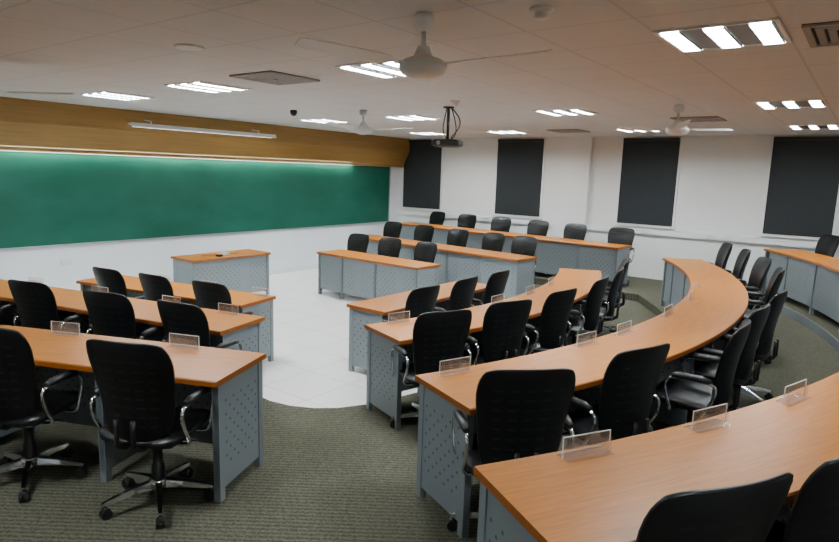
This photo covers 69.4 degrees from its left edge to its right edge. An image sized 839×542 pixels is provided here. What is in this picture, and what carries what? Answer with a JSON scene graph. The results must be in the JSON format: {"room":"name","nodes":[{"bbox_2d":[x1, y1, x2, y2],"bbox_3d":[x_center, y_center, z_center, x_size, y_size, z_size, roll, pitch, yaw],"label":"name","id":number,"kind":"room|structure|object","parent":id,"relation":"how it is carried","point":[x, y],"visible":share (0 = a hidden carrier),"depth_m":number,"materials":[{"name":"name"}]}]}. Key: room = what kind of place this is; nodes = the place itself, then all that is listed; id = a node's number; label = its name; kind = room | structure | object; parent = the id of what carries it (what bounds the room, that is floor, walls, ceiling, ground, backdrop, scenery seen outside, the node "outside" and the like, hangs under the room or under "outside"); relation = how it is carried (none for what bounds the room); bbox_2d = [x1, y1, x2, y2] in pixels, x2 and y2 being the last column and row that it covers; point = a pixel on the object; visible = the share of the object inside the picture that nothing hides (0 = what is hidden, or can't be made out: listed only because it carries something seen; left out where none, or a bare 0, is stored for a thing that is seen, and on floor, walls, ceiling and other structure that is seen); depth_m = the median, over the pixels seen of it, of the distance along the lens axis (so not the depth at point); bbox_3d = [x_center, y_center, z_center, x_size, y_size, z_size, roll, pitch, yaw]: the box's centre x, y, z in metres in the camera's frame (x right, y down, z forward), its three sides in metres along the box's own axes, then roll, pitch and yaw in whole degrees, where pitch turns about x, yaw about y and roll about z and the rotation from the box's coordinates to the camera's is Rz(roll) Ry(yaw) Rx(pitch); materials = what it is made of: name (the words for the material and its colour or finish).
{"room":"lecture classroom","nodes":[
{"label":"lecture classroom","id":0,"kind":"room"},
{"bbox_2d":[0,167,399,290],"bbox_3d":[-5.152,-1.031,9.550,0.200,3.000,15.640,9,11,36],"label":"wall","id":1,"kind":"structure","parent":0,"point":[295,247],"depth_m":10.52,"materials":[{"name":"paint"}]},
{"bbox_2d":[0,150,390,250],"bbox_3d":[-4.113,-1.298,10.708,0.040,1.400,11.240,9,11,36],"label":"chalkboard","id":2,"kind":"object","parent":1,"relation":"attached to","point":[48,199],"visible":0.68,"depth_m":10.40,"materials":[{"name":"green metal"}]},
{"bbox_2d":[128,120,275,137],"bbox_3d":[-3.649,-2.441,10.402,0.277,0.138,2.800,9,11,36],"label":"batten","id":3,"kind":"object","parent":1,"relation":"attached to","point":[143,125],"visible":1,"depth_m":10.13,"materials":[{"name":"white metal"}]},
{"bbox_2d":[0,96,409,166],"bbox_3d":[-4.916,-2.135,9.219,0.299,0.699,15.240,9,11,36],"label":"soffit","id":4,"kind":"structure","parent":1,"relation":"attached to","point":[25,124],"depth_m":10.10,"materials":[{"name":"brown wood"}]},
{"bbox_2d":[269,264,317,274],"bbox_3d":[-3.928,0.194,11.292,0.015,0.100,8.800,9,11,36],"label":"baseboard","id":5,"kind":"structure","parent":1,"relation":"attached to","point":[313,266],"depth_m":12.91,"materials":[{"name":"paint"}]},
{"bbox_2d":[253,268,416,407],"bbox_3d":[-0.213,1.256,6.151,12.650,0.120,15.640,9,11,36],"label":"floor","id":6,"kind":"structure","parent":0,"point":[309,368],"depth_m":7.40,"materials":[{"name":"tile"}]},
{"bbox_2d":[92,266,144,299],"bbox_3d":[-3.372,0.436,6.990,0.635,1.034,0.630,7,10,27],"label":"office chair","id":7,"kind":"object","parent":6,"relation":"on","point":[112,279],"visible":0.16,"depth_m":6.66,"materials":[{"name":"black leather"}]},
{"bbox_2d":[138,273,196,305],"bbox_3d":[-2.715,0.505,6.691,0.635,1.034,0.630,7,11,29],"label":"office chair","id":8,"kind":"object","parent":6,"relation":"on","point":[154,287],"visible":0.15,"depth_m":6.37,"materials":[{"name":"black leather"}]},
{"bbox_2d":[76,275,275,361],"bbox_3d":[-2.904,0.570,7.144,2.544,0.750,0.580,6,10,24],"label":"desk","id":9,"kind":"object","parent":6,"relation":"on","point":[261,305],"visible":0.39,"depth_m":6.82,"materials":[{"name":"brown wood"}]},
{"bbox_2d":[171,249,270,294],"bbox_3d":[-3.242,0.097,9.996,0.650,0.750,1.483,9,11,36],"label":"desk","id":10,"kind":"object","parent":6,"relation":"on","point":[244,270],"visible":0.77,"depth_m":9.80,"materials":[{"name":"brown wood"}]},
{"bbox_2d":[202,252,236,256],"bbox_3d":[-3.234,-0.277,9.857,0.291,0.030,0.559,7,10,27],"label":"papers","id":11,"kind":"object","parent":10,"relation":"on","point":[222,253],"visible":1,"depth_m":9.80,"materials":[{"name":"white paper"}]},
{"bbox_2d":[192,280,254,314],"bbox_3d":[-2.031,0.577,6.381,0.635,1.034,0.630,6,10,26],"label":"office chair","id":12,"kind":"object","parent":6,"relation":"on","point":[208,295],"visible":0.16,"depth_m":6.06,"materials":[{"name":"black leather"}]},
{"bbox_2d":[338,233,368,292],"bbox_3d":[-1.254,-0.142,10.965,0.635,1.034,0.630,8,11,35],"label":"office chair","id":13,"kind":"object","parent":6,"relation":"on","point":[357,242],"visible":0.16,"depth_m":11.10,"materials":[{"name":"fabric"}]},
{"bbox_2d":[317,249,440,298],"bbox_3d":[-0.745,0.148,10.159,2.303,0.750,0.580,9,12,39],"label":"desk","id":14,"kind":"object","parent":6,"relation":"on","point":[365,275],"visible":0.77,"depth_m":9.93,"materials":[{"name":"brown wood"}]},
{"bbox_2d":[378,237,401,257],"bbox_3d":[-0.651,-0.044,10.472,0.635,1.034,0.630,8,11,34],"label":"office chair","id":15,"kind":"object","parent":6,"relation":"on","point":[387,246],"visible":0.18,"depth_m":10.61,"materials":[{"name":"fabric"}]},
{"bbox_2d":[382,284,439,320],"bbox_3d":[-0.135,0.627,6.435,0.630,1.034,0.635,10,12,40],"label":"office chair","id":16,"kind":"object","parent":6,"relation":"on","point":[419,301],"visible":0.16,"depth_m":6.14,"materials":[{"name":"black leather"}]},
{"bbox_2d":[346,281,485,371],"bbox_3d":[0.088,0.642,7.272,0.550,0.750,2.171,9,12,37],"label":"desk","id":17,"kind":"object","parent":6,"relation":"on","point":[370,311],"visible":0.23,"depth_m":6.54,"materials":[{"name":"brown wood"}]},
{"bbox_2d":[414,241,436,262],"bbox_3d":[-0.054,0.054,9.983,0.635,1.034,0.630,11,13,44],"label":"office chair","id":18,"kind":"object","parent":6,"relation":"on","point":[424,251],"visible":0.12,"depth_m":10.10,"materials":[{"name":"fabric"}]},
{"bbox_2d":[434,276,477,310],"bbox_3d":[0.327,0.548,7.013,0.630,1.034,0.635,9,11,36],"label":"office chair","id":19,"kind":"object","parent":6,"relation":"on","point":[462,292],"visible":0.2,"depth_m":6.72,"materials":[{"name":"black leather"}]},
{"bbox_2d":[471,269,509,306],"bbox_3d":[0.769,0.471,7.569,0.630,1.034,0.635,8,11,35],"label":"office chair","id":20,"kind":"object","parent":6,"relation":"on","point":[496,283],"visible":0.25,"depth_m":7.28,"materials":[{"name":"black leather"}]},
{"bbox_2d":[46,284,655,486],"bbox_3d":[-0.209,1.137,6.132,12.246,0.120,15.236,9,11,36],"label":"floor","id":21,"kind":"structure","parent":0,"point":[358,441],"depth_m":4.71,"materials":[{"name":"carpet"}]},
{"bbox_2d":[0,303,21,326],"bbox_3d":[-4.144,0.472,5.870,0.635,1.034,0.630,5,10,17],"label":"office chair","id":22,"kind":"object","parent":21,"relation":"on","point":[3,320],"visible":0.2,"depth_m":5.82,"materials":[{"name":"plastic"}]},
{"bbox_2d":[8,279,92,333],"bbox_3d":[-3.326,0.551,5.540,0.635,1.034,0.630,5,10,18],"label":"office chair","id":23,"kind":"object","parent":21,"relation":"on","point":[35,302],"visible":0.38,"depth_m":5.25,"materials":[{"name":"black leather"}]},
{"bbox_2d":[82,290,166,341],"bbox_3d":[-2.486,0.632,5.201,0.635,1.034,0.630,5,10,19],"label":"office chair","id":24,"kind":"object","parent":21,"relation":"on","point":[111,314],"visible":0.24,"depth_m":4.90,"materials":[{"name":"black leather"}]},
{"bbox_2d":[0,279,264,378],"bbox_3d":[-3.590,0.611,6.007,4.549,0.750,0.580,6,10,22],"label":"desk","id":25,"kind":"object","parent":21,"relation":"on","point":[223,326],"visible":0.36,"depth_m":5.48,"materials":[{"name":"brown wood"}]},
{"bbox_2d":[157,300,242,350],"bbox_3d":[-1.741,0.705,4.901,0.635,1.034,0.630,6,10,25],"label":"office chair","id":26,"kind":"object","parent":21,"relation":"on","point":[178,318],"visible":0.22,"depth_m":4.59,"materials":[{"name":"black leather"}]},
{"bbox_2d":[383,221,401,237],"bbox_3d":[-0.709,-0.485,12.434,0.635,1.034,0.630,10,12,41],"label":"office chair","id":27,"kind":"object","parent":21,"relation":"on","point":[391,228],"visible":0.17,"depth_m":12.56,"materials":[{"name":"black leather"}]},
{"bbox_2d":[413,225,433,241],"bbox_3d":[-0.058,-0.367,11.831,0.635,1.034,0.630,10,12,40],"label":"office chair","id":28,"kind":"object","parent":21,"relation":"on","point":[424,233],"visible":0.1,"depth_m":11.96,"materials":[{"name":"black leather"}]},
{"bbox_2d":[390,309,471,428],"bbox_3d":[0.076,0.763,4.892,0.635,1.034,0.630,-3,10,-26],"label":"office chair","id":29,"kind":"object","parent":21,"relation":"on","point":[438,336],"visible":0.57,"depth_m":4.63,"materials":[{"name":"fabric"}]},
{"bbox_2d":[366,234,536,297],"bbox_3d":[0.243,-0.102,11.139,4.067,0.750,0.580,10,13,42],"label":"desk","id":30,"kind":"object","parent":21,"relation":"on","point":[457,263],"visible":0.38,"depth_m":10.17,"materials":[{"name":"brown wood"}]},
{"bbox_2d":[447,228,468,246],"bbox_3d":[0.563,-0.255,11.255,0.635,1.034,0.630,10,12,42],"label":"office chair","id":31,"kind":"object","parent":21,"relation":"on","point":[455,237],"visible":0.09,"depth_m":11.37,"materials":[{"name":"black leather"}]},
{"bbox_2d":[364,268,601,428],"bbox_3d":[1.148,0.632,6.788,1.086,0.750,4.814,9,11,36],"label":"desk","id":32,"kind":"object","parent":21,"relation":"on","point":[384,390],"visible":0.48,"depth_m":5.22,"materials":[{"name":"brown wood"}]},
{"bbox_2d":[388,311,409,323],"bbox_3d":[-0.180,0.404,5.317,0.226,0.088,0.078,-5,11,-36],"label":"holder","id":33,"kind":"object","parent":32,"relation":"on","point":[404,311],"visible":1,"depth_m":5.33,"materials":[{"name":"clear plastic"}]},
{"bbox_2d":[482,232,504,251],"bbox_3d":[1.151,-0.148,10.710,0.630,1.034,0.635,-7,13,-42],"label":"office chair","id":34,"kind":"object","parent":21,"relation":"on","point":[491,241],"visible":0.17,"depth_m":10.81,"materials":[{"name":"fabric"}]},
{"bbox_2d":[462,299,531,365],"bbox_3d":[0.625,0.709,5.329,0.635,1.034,0.630,-4,11,-32],"label":"office chair","id":35,"kind":"object","parent":21,"relation":"on","point":[504,323],"visible":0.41,"depth_m":5.06,"materials":[{"name":"fabric"}]},
{"bbox_2d":[503,236,536,298],"bbox_3d":[1.631,-0.060,10.264,0.635,1.034,0.630,10,13,43],"label":"office chair","id":36,"kind":"object","parent":21,"relation":"on","point":[521,245],"visible":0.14,"depth_m":10.37,"materials":[{"name":"black leather"}]},
{"bbox_2d":[521,288,576,353],"bbox_3d":[1.144,0.641,5.849,0.635,1.034,0.630,-7,13,-44],"label":"office chair","id":37,"kind":"object","parent":21,"relation":"on","point":[557,306],"visible":0.6,"depth_m":5.59,"materials":[{"name":"black leather"}]},
{"bbox_2d":[566,276,608,343],"bbox_3d":[1.679,0.546,6.537,0.630,1.034,0.635,8,11,32],"label":"office chair","id":38,"kind":"object","parent":21,"relation":"on","point":[591,321],"visible":0.62,"depth_m":6.29,"materials":[{"name":"black leather"}]},
{"bbox_2d":[578,266,623,341],"bbox_3d":[2.078,0.448,7.215,0.630,1.034,0.635,5,10,21],"label":"office chair","id":39,"kind":"object","parent":21,"relation":"on","point":[607,313],"visible":0.53,"depth_m":6.97,"materials":[{"name":"black leather"}]},
{"bbox_2d":[600,258,629,332],"bbox_3d":[2.387,0.342,7.927,0.630,1.034,0.635,4,10,14],"label":"office chair","id":40,"kind":"object","parent":21,"relation":"on","point":[625,262],"visible":0.26,"depth_m":7.80,"materials":[{"name":"black leather"}]},
{"bbox_2d":[0,0,838,138],"bbox_3d":[-0.117,-1.823,5.652,12.650,0.120,15.640,9,11,36],"label":"ceiling","id":41,"kind":"structure","parent":0,"point":[606,59],"depth_m":4.64,"materials":[{"name":"tile"}]},
{"bbox_2d":[0,91,73,94],"bbox_3d":[-3.570,-1.619,5.154,1.086,0.333,1.247,-3,10,-25],"label":"ceiling fan","id":42,"kind":"object","parent":41,"relation":"hanging from","point":[58,93],"depth_m":5.28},
{"bbox_2d":[80,91,155,100],"bbox_3d":[-3.720,-2.158,7.473,0.620,0.021,0.620,9,11,36],"label":"ceiling light fixture","id":43,"kind":"object","parent":41,"relation":"attached to","point":[104,94],"depth_m":7.40,"materials":[{"name":"plastic"}]},
{"bbox_2d":[174,44,203,50],"bbox_3d":[-1.626,-1.578,4.278,0.200,0.013,0.200,9,11,36],"label":"ceiling speaker","id":44,"kind":"object","parent":41,"relation":"attached to","point":[190,47],"depth_m":4.24},
{"bbox_2d":[164,81,250,92],"bbox_3d":[-2.230,-1.935,6.382,0.620,0.021,0.620,9,11,36],"label":"ceiling light fixture","id":45,"kind":"object","parent":41,"relation":"attached to","point":[204,86],"depth_m":6.32,"materials":[{"name":"plastic"}]},
{"bbox_2d":[229,70,319,84],"bbox_3d":[-1.336,-1.783,5.605,0.580,0.017,0.580,9,11,36],"label":"ceiling vent","id":46,"kind":"object","parent":41,"relation":"in","point":[269,77],"visible":1,"depth_m":5.54,"materials":[{"name":"black"}]},
{"bbox_2d":[290,110,296,115],"bbox_3d":[-1.803,-2.261,8.673,0.100,0.084,0.100,9,11,36],"label":"dome camera","id":47,"kind":"object","parent":41,"relation":"attached to","point":[292,112],"visible":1,"depth_m":8.64,"materials":[{"name":"black plastic"}]},
{"bbox_2d":[299,118,350,122],"bbox_3d":[-1.599,-2.549,10.292,0.620,0.021,0.620,9,11,36],"label":"ceiling light fixture","id":48,"kind":"object","parent":41,"relation":"attached to","point":[321,120],"depth_m":10.20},
{"bbox_2d":[325,110,412,134],"bbox_3d":[-0.623,-2.044,8.342,1.086,0.333,1.248,3,9,6],"label":"ceiling fan","id":49,"kind":"object","parent":41,"relation":"hanging from","point":[363,129],"depth_m":8.29,"materials":[{"name":"metal"}]},
{"bbox_2d":[335,60,405,77],"bbox_3d":[-0.243,-1.637,4.929,0.620,0.021,0.620,9,11,36],"label":"ceiling light fixture","id":50,"kind":"object","parent":41,"relation":"attached to","point":[390,69],"depth_m":4.88,"materials":[{"name":"plastic"}]},
{"bbox_2d":[384,115,439,120],"bbox_3d":[-0.109,-2.326,9.202,0.620,0.021,0.620,9,11,36],"label":"ceiling light fixture","id":51,"kind":"object","parent":41,"relation":"attached to","point":[402,117],"depth_m":9.12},
{"bbox_2d":[295,12,552,81],"bbox_3d":[0.158,-1.178,3.154,1.086,0.333,1.247,7,11,29],"label":"ceiling fan","id":52,"kind":"object","parent":41,"relation":"hanging from","point":[424,66],"depth_m":3.14,"materials":[{"name":"metal"}]},
{"bbox_2d":[408,132,445,134],"bbox_3d":[0.194,-2.880,12.675,0.620,0.021,0.620,9,11,36],"label":"ceiling light fixture","id":53,"kind":"object","parent":41,"relation":"in","point":[422,133],"depth_m":12.58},
{"bbox_2d":[431,106,462,147],"bbox_3d":[0.358,-1.818,7.652,0.380,0.499,0.298,4,10,16],"label":"ceiling projector","id":54,"kind":"object","parent":41,"relation":"hanging from","point":[449,143],"depth_m":7.61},
{"bbox_2d":[449,100,459,105],"bbox_3d":[0.405,-1.932,6.982,0.124,0.055,0.124,9,11,36],"label":"smoke detector","id":55,"kind":"object","parent":41,"relation":"attached to","point":[453,102],"visible":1,"depth_m":6.95,"materials":[{"name":"white plastic"}]},
{"bbox_2d":[486,130,528,133],"bbox_3d":[1.684,-2.656,11.585,0.620,0.021,0.620,9,11,36],"label":"ceiling light fixture","id":56,"kind":"object","parent":41,"relation":"in","point":[496,131],"depth_m":11.51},
{"bbox_2d":[529,5,553,20],"bbox_3d":[0.610,-1.284,3.027,0.124,0.055,0.124,9,11,36],"label":"smoke detector","id":57,"kind":"object","parent":41,"relation":"attached to","point":[541,12],"visible":1,"depth_m":3.00,"materials":[{"name":"white plastic"}]},
{"bbox_2d":[533,108,598,115],"bbox_3d":[1.879,-2.028,7.748,0.620,0.021,0.620,9,11,36],"label":"ceiling light fixture","id":58,"kind":"object","parent":41,"relation":"in","point":[577,111],"depth_m":7.68,"materials":[{"name":"plastic"}]},
{"bbox_2d":[547,129,589,132],"bbox_3d":[2.678,-2.510,10.857,0.580,0.017,0.580,9,11,36],"label":"ceiling vent","id":59,"kind":"object","parent":41,"relation":"in","point":[555,130],"visible":1,"depth_m":10.77,"materials":[{"name":"black"}]},
{"bbox_2d":[614,128,662,131],"bbox_3d":[3.671,-2.359,10.131,0.620,0.021,0.620,9,11,36],"label":"ceiling light fixture","id":60,"kind":"object","parent":41,"relation":"in","point":[614,128],"depth_m":10.23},
{"bbox_2d":[618,105,731,135],"bbox_3d":[3.035,-1.678,6.789,1.086,0.333,1.247,0,9,-13],"label":"ceiling fan","id":61,"kind":"object","parent":41,"relation":"hanging from","point":[679,128],"depth_m":6.73,"materials":[{"name":"metal"}]},
{"bbox_2d":[670,116,726,121],"bbox_3d":[3.741,-2.030,8.110,0.580,0.017,0.580,9,11,36],"label":"ceiling vent","id":62,"kind":"object","parent":41,"relation":"in","point":[705,118],"visible":0.87,"depth_m":8.01,"materials":[{"name":"black"}]},
{"bbox_2d":[652,17,791,52],"bbox_3d":[1.744,-1.339,3.475,0.620,0.021,0.620,9,11,36],"label":"ceiling light fixture","id":63,"kind":"object","parent":41,"relation":"attached to","point":[767,31],"depth_m":3.42,"materials":[{"name":"plastic"}]},
{"bbox_2d":[753,99,828,108],"bbox_3d":[3.866,-1.730,6.295,0.620,0.021,0.620,9,11,36],"label":"ceiling light fixture","id":64,"kind":"object","parent":41,"relation":"in","point":[806,103],"depth_m":6.23,"materials":[{"name":"plastic"}]},
{"bbox_2d":[787,124,838,129],"bbox_3d":[5.658,-2.061,8.677,0.620,0.021,0.620,9,11,36],"label":"ceiling light fixture","id":65,"kind":"object","parent":41,"relation":"in","point":[826,126],"depth_m":8.61,"materials":[{"name":"plastic"}]},
{"bbox_2d":[801,21,838,47],"bbox_3d":[2.409,-1.281,3.235,0.580,0.017,0.580,9,11,36],"label":"ceiling vent","id":66,"kind":"object","parent":41,"relation":"in","point":[823,34],"visible":1,"depth_m":3.30,"materials":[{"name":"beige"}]},
{"bbox_2d":[0,272,838,541],"bbox_3d":[-0.205,1.019,6.113,12.246,0.120,15.236,9,11,36],"label":"floor","id":67,"kind":"structure","parent":0,"point":[276,500],"depth_m":3.56,"materials":[{"name":"carpet"}]},
{"bbox_2d":[0,328,86,502],"bbox_3d":[-2.367,0.765,3.658,0.635,1.034,0.630,4,9,11],"label":"office chair","id":68,"kind":"object","parent":67,"relation":"on","point":[24,405],"visible":1,"depth_m":3.45,"materials":[{"name":"black leather"}]},
{"bbox_2d":[0,325,265,502],"bbox_3d":[-2.956,0.812,4.142,3.884,0.750,0.580,4,9,13],"label":"desk","id":69,"kind":"object","parent":67,"relation":"on","point":[234,377],"visible":0.61,"depth_m":3.77,"materials":[{"name":"brown wood"}]},
{"bbox_2d":[51,321,80,335],"bbox_3d":[-2.445,0.396,4.185,0.226,0.088,0.078,4,9,12],"label":"holder","id":70,"kind":"object","parent":69,"relation":"on","point":[79,333],"visible":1,"depth_m":4.19,"materials":[{"name":"clear plastic"}]},
{"bbox_2d":[169,333,202,347],"bbox_3d":[-1.542,0.459,3.971,0.226,0.088,0.078,4,10,15],"label":"holder","id":71,"kind":"object","parent":69,"relation":"on","point":[169,333],"visible":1,"depth_m":3.99,"materials":[{"name":"clear plastic"}]},
{"bbox_2d":[86,339,213,528],"bbox_3d":[-1.498,0.825,3.453,0.635,1.034,0.630,4,9,11],"label":"office chair","id":72,"kind":"object","parent":67,"relation":"on","point":[135,381],"visible":0.98,"depth_m":3.21,"materials":[{"name":"fabric"}]},
{"bbox_2d":[429,211,444,224],"bbox_3d":[0.255,-0.882,14.313,0.630,1.034,0.635,-6,12,-42],"label":"office chair","id":73,"kind":"object","parent":67,"relation":"on","point":[436,217],"visible":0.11,"depth_m":14.42,"materials":[{"name":"black leather"}]},
{"bbox_2d":[457,214,476,228],"bbox_3d":[0.946,-0.757,13.677,0.635,1.034,0.630,9,12,37],"label":"office chair","id":74,"kind":"object","parent":67,"relation":"on","point":[464,220],"visible":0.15,"depth_m":13.81,"materials":[{"name":"black leather"}]},
{"bbox_2d":[490,217,510,231],"bbox_3d":[1.627,-0.634,13.049,0.635,1.034,0.630,9,12,38],"label":"office chair","id":75,"kind":"object","parent":67,"relation":"on","point":[503,224],"visible":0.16,"depth_m":13.17,"materials":[{"name":"black leather"}]},
{"bbox_2d":[447,368,575,531],"bbox_3d":[0.479,0.925,3.219,0.635,1.034,0.630,0,9,-9],"label":"office chair","id":76,"kind":"object","parent":67,"relation":"on","point":[521,413],"visible":0.56,"depth_m":2.94,"materials":[{"name":"fabric"}]},
{"bbox_2d":[399,222,631,286],"bbox_3d":[1.626,-0.428,12.666,5.525,0.750,0.580,10,12,42],"label":"desk","id":77,"kind":"object","parent":67,"relation":"on","point":[552,254],"visible":0.45,"depth_m":11.41,"materials":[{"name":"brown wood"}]},
{"bbox_2d":[527,220,548,272],"bbox_3d":[2.297,-0.513,12.432,0.635,1.034,0.630,10,12,42],"label":"office chair","id":78,"kind":"object","parent":67,"relation":"on","point":[535,227],"visible":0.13,"depth_m":12.55,"materials":[{"name":"fabric"}]},
{"bbox_2d":[551,223,586,274],"bbox_3d":[2.909,-0.402,11.868,0.630,1.034,0.635,-7,13,-44],"label":"office chair","id":79,"kind":"object","parent":67,"relation":"on","point":[576,231],"visible":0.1,"depth_m":11.98,"materials":[{"name":"fabric"}]},
{"bbox_2d":[415,258,748,538],"bbox_3d":[2.458,0.655,6.148,1.439,0.750,7.496,8,11,32],"label":"desk","id":80,"kind":"object","parent":67,"relation":"on","point":[719,301],"visible":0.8,"depth_m":4.15,"materials":[{"name":"brown wood"}]},
{"bbox_2d":[437,356,470,375],"bbox_3d":[0.213,0.568,3.636,0.226,0.088,0.078,-4,11,-32],"label":"holder","id":81,"kind":"object","parent":80,"relation":"on","point":[439,372],"visible":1,"depth_m":3.65,"materials":[{"name":"clear plastic"}]},
{"bbox_2d":[572,331,596,346],"bbox_3d":[1.194,0.484,4.337,0.226,0.088,0.078,-6,12,-39],"label":"holder","id":82,"kind":"object","parent":80,"relation":"on","point":[592,331],"visible":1,"depth_m":4.35,"materials":[{"name":"clear plastic"}]},
{"bbox_2d":[612,320,631,335],"bbox_3d":[1.583,0.440,4.688,0.226,0.088,0.078,-7,13,-44],"label":"holder","id":83,"kind":"object","parent":80,"relation":"on","point":[630,320],"visible":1,"depth_m":4.68,"materials":[{"name":"clear plastic"}]},
{"bbox_2d":[562,343,669,446],"bbox_3d":[1.092,0.878,3.627,0.635,1.034,0.630,-4,11,-32],"label":"office chair","id":84,"kind":"object","parent":67,"relation":"on","point":[630,379],"visible":0.6,"depth_m":3.36,"materials":[{"name":"fabric"}]},
{"bbox_2d":[607,227,634,285],"bbox_3d":[3.629,-0.273,11.206,0.635,1.034,0.630,9,12,37],"label":"office chair","id":85,"kind":"object","parent":67,"relation":"on","point":[616,235],"visible":0.34,"depth_m":11.31,"materials":[{"name":"fabric"}]},
{"bbox_2d":[653,319,750,422],"bbox_3d":[1.882,0.814,4.174,0.630,1.034,0.635,8,11,34],"label":"office chair","id":86,"kind":"object","parent":67,"relation":"on","point":[689,392],"visible":0.73,"depth_m":3.97,"materials":[{"name":"black leather"}]},
{"bbox_2d":[709,243,732,268],"bbox_3d":[4.338,0.080,9.171,0.630,1.034,0.635,4,9,12],"label":"office chair","id":87,"kind":"object","parent":67,"relation":"on","point":[723,254],"visible":0.14,"depth_m":9.10,"materials":[{"name":"fabric"}]},
{"bbox_2d":[693,303,770,420],"bbox_3d":[2.344,0.734,4.758,0.630,1.034,0.635,10,12,41],"label":"office chair","id":88,"kind":"object","parent":67,"relation":"on","point":[744,374],"visible":0.45,"depth_m":4.52,"materials":[{"name":"black leather"}]},
{"bbox_2d":[724,248,750,285],"bbox_3d":[4.221,0.193,8.451,0.630,1.034,0.635,5,10,18],"label":"office chair","id":89,"kind":"object","parent":67,"relation":"on","point":[743,257],"visible":0.25,"depth_m":8.35,"materials":[{"name":"black leather"}]},
{"bbox_2d":[738,256,771,309],"bbox_3d":[3.985,0.327,7.579,0.630,1.034,0.635,4,9,13],"label":"office chair","id":90,"kind":"object","parent":67,"relation":"on","point":[759,271],"visible":0.28,"depth_m":7.46,"materials":[{"name":"black leather"}]},
{"bbox_2d":[723,289,787,401],"bbox_3d":[2.873,0.644,5.412,0.630,1.034,0.635,9,12,40],"label":"office chair","id":91,"kind":"object","parent":67,"relation":"on","point":[763,350],"visible":0.44,"depth_m":5.17,"materials":[{"name":"black leather"}]},
{"bbox_2d":[741,267,784,363],"bbox_3d":[3.649,0.454,6.733,0.630,1.034,0.635,6,10,27],"label":"office chair","id":92,"kind":"object","parent":67,"relation":"on","point":[777,276],"visible":0.3,"depth_m":6.54,"materials":[{"name":"black leather"}]},
{"bbox_2d":[552,137,593,240],"bbox_3d":[3.187,-1.291,12.759,0.720,3.000,0.120,9,11,36],"label":"wall pillar","id":93,"kind":"structure","parent":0,"point":[574,154],"depth_m":12.61,"materials":[{"name":"paint"}]},
{"bbox_2d":[399,135,838,282],"bbox_3d":[4.448,-1.134,12.033,12.250,3.000,0.200,9,11,36],"label":"wall","id":94,"kind":"structure","parent":0,"point":[722,183],"depth_m":11.57,"materials":[{"name":"paint"}]},
{"bbox_2d":[400,140,443,211],"bbox_3d":[0.050,-2.374,15.005,1.270,1.715,0.058,9,11,36],"label":"window","id":95,"kind":"structure","parent":94,"relation":"in","point":[422,171],"depth_m":15.00,"materials":[{"name":"fabric"}]},
{"bbox_2d":[491,139,545,218],"bbox_3d":[2.193,-2.053,13.437,1.240,1.715,0.058,9,11,36],"label":"window","id":96,"kind":"structure","parent":94,"relation":"in","point":[520,163],"depth_m":13.44,"materials":[{"name":"fabric"}]},
{"bbox_2d":[398,210,838,250],"bbox_3d":[4.359,-0.789,11.982,12.250,0.110,0.061,9,11,36],"label":"trim","id":97,"kind":"structure","parent":94,"relation":"attached to","point":[744,239],"depth_m":11.47,"materials":[{"name":"white"}]},
{"bbox_2d":[613,138,682,228],"bbox_3d":[4.437,-1.717,11.796,1.180,1.715,0.058,9,11,36],"label":"window","id":98,"kind":"structure","parent":94,"relation":"in","point":[649,168],"depth_m":11.80,"materials":[{"name":"fabric"}]},
{"bbox_2d":[758,136,838,239],"bbox_3d":[6.500,-1.408,10.286,1.130,1.715,0.058,9,11,36],"label":"window","id":99,"kind":"structure","parent":94,"relation":"in","point":[801,198],"depth_m":10.30,"materials":[{"name":"fabric"}]},
{"bbox_2d":[746,285,838,340],"bbox_3d":[-0.202,0.900,6.093,12.246,0.120,15.236,9,11,36],"label":"step","id":100,"kind":"structure","parent":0,"point":[827,323],"depth_m":8.44,"materials":[{"name":"carpet"}]},
{"bbox_2d":[473,248,838,541],"bbox_3d":[3.708,0.653,5.654,2.188,0.750,10.251,9,11,36],"label":"desk","id":101,"kind":"object","parent":100,"relation":"on","point":[597,494],"visible":0.84,"depth_m":2.29,"materials":[{"name":"brown wood"}]},
{"bbox_2d":[556,429,610,458],"bbox_3d":[0.646,0.669,2.345,0.226,0.088,0.078,-2,10,-23],"label":"holder","id":102,"kind":"object","parent":101,"relation":"on","point":[562,452],"visible":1,"depth_m":2.36,"materials":[{"name":"clear plastic"}]},
{"bbox_2d":[684,403,727,430],"bbox_3d":[1.271,0.638,2.657,0.226,0.088,0.078,-3,10,-28],"label":"holder","id":103,"kind":"object","parent":101,"relation":"on","point":[692,424],"visible":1,"depth_m":2.67,"materials":[{"name":"clear plastic"}]},
{"bbox_2d":[775,379,806,403],"bbox_3d":[1.869,0.598,3.018,0.226,0.088,0.078,-5,11,-35],"label":"holder","id":104,"kind":"object","parent":101,"relation":"on","point":[804,379],"visible":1,"depth_m":3.02,"materials":[{"name":"clear plastic"}]},
{"bbox_2d":[636,472,793,541],"bbox_3d":[0.742,1.020,1.937,0.635,1.034,0.630,-2,10,-20],"label":"office chair","id":105,"kind":"object","parent":100,"relation":"on","point":[748,512],"visible":1,"depth_m":1.58,"materials":[{"name":"fabric"}]},
{"bbox_2d":[765,458,838,541],"bbox_3d":[1.267,0.999,2.165,0.635,1.034,0.630,-3,10,-25],"label":"office chair","id":106,"kind":"object","parent":100,"relation":"on","point":[814,511],"visible":0.54,"depth_m":1.83,"materials":[{"name":"fabric"}]},
{"bbox_2d":[781,306,838,352],"bbox_3d":[4.088,0.963,6.526,1.011,0.122,8.028,7,10,28],"label":"trim","id":107,"kind":"structure","parent":100,"relation":"attached to","point":[825,335],"depth_m":8.09,"materials":[{"name":"silver metal"}]},
{"bbox_2d":[815,235,838,256],"bbox_3d":[6.291,-0.070,9.717,0.630,1.034,0.635,2,9,1],"label":"office chair","id":108,"kind":"object","parent":100,"relation":"on","point":[827,245],"visible":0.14,"depth_m":9.68,"materials":[{"name":"fabric"}]}
]}

